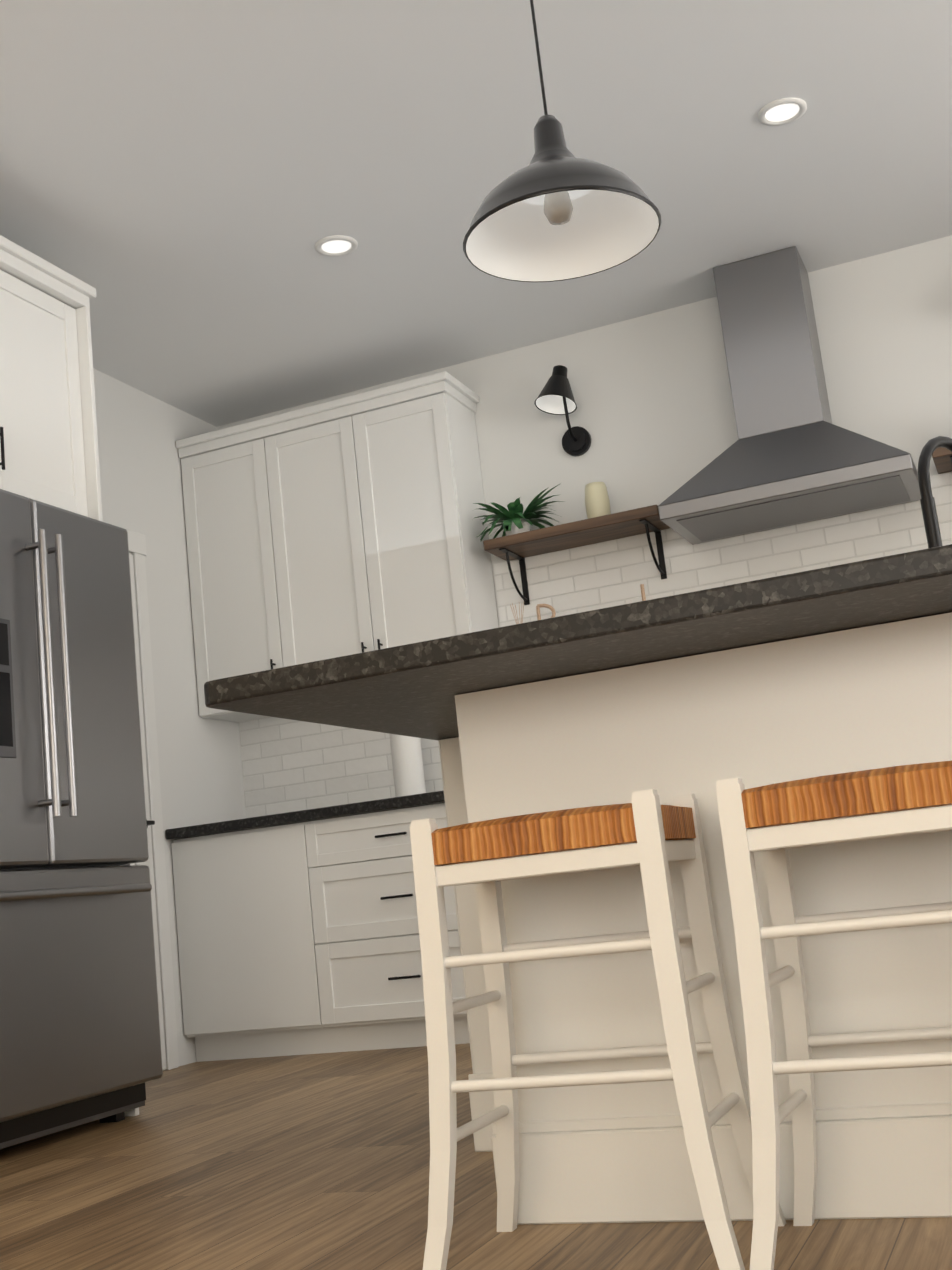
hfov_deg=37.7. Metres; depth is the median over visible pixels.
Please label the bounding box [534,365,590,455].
sconce
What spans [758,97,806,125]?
recessed light
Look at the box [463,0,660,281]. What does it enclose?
pendant light
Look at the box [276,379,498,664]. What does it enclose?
upper cabinet
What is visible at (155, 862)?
pantry door
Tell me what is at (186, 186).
ceiling
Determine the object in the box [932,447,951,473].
shelf
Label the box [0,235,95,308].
crown molding
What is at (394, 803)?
countertop
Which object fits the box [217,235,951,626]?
wall
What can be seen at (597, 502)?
candle
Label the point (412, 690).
island countertop
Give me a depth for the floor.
2.74 m
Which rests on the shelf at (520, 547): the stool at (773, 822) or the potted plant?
the potted plant
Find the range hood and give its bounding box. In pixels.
[658,246,920,544]
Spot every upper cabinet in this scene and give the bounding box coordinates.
[176,419,295,721]
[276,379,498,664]
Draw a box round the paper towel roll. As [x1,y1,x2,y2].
[390,734,425,796]
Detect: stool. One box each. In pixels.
[409,789,785,1269]
[715,761,951,1269]
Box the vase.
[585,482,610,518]
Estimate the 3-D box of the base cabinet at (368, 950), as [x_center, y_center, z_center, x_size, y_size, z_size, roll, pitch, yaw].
[-0.158,1.128,5.468,0.760,0.878,0.597,-10,-11,21]
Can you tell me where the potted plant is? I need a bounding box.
[473,484,565,540]
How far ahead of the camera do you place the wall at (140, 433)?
5.89 m
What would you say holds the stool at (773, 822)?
on the floor
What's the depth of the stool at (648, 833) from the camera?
2.02 m
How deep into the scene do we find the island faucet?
2.83 m
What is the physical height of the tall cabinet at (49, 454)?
2.560 m
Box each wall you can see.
[93,368,245,1070]
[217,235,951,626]
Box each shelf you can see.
[483,505,669,604]
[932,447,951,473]
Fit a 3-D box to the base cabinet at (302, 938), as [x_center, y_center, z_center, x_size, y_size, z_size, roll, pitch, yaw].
[-0.789,1.243,5.716,0.616,0.878,0.597,-10,-11,21]
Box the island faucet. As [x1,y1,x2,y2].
[918,436,951,547]
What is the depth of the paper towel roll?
5.64 m
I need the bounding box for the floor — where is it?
[0,1043,951,1269]
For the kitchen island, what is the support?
on the floor
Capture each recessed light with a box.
[315,235,357,256]
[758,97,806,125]
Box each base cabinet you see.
[171,822,326,1061]
[307,803,469,1052]
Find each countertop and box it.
[165,791,444,839]
[204,544,951,740]
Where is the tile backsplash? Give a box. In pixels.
[239,472,951,817]
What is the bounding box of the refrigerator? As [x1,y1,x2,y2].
[0,489,162,1148]
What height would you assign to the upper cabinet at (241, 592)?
1.202 m
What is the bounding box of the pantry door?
[105,522,178,1069]
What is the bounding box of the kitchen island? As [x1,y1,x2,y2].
[438,612,951,1224]
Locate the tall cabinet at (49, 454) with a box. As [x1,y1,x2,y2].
[0,270,138,1116]
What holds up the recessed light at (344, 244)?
in the ceiling
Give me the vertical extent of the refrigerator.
1.775 m
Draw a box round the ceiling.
[0,0,951,426]
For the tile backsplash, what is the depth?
5.72 m
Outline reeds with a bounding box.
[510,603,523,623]
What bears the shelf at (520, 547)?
attached to the wall at (653, 413)
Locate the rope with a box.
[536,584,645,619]

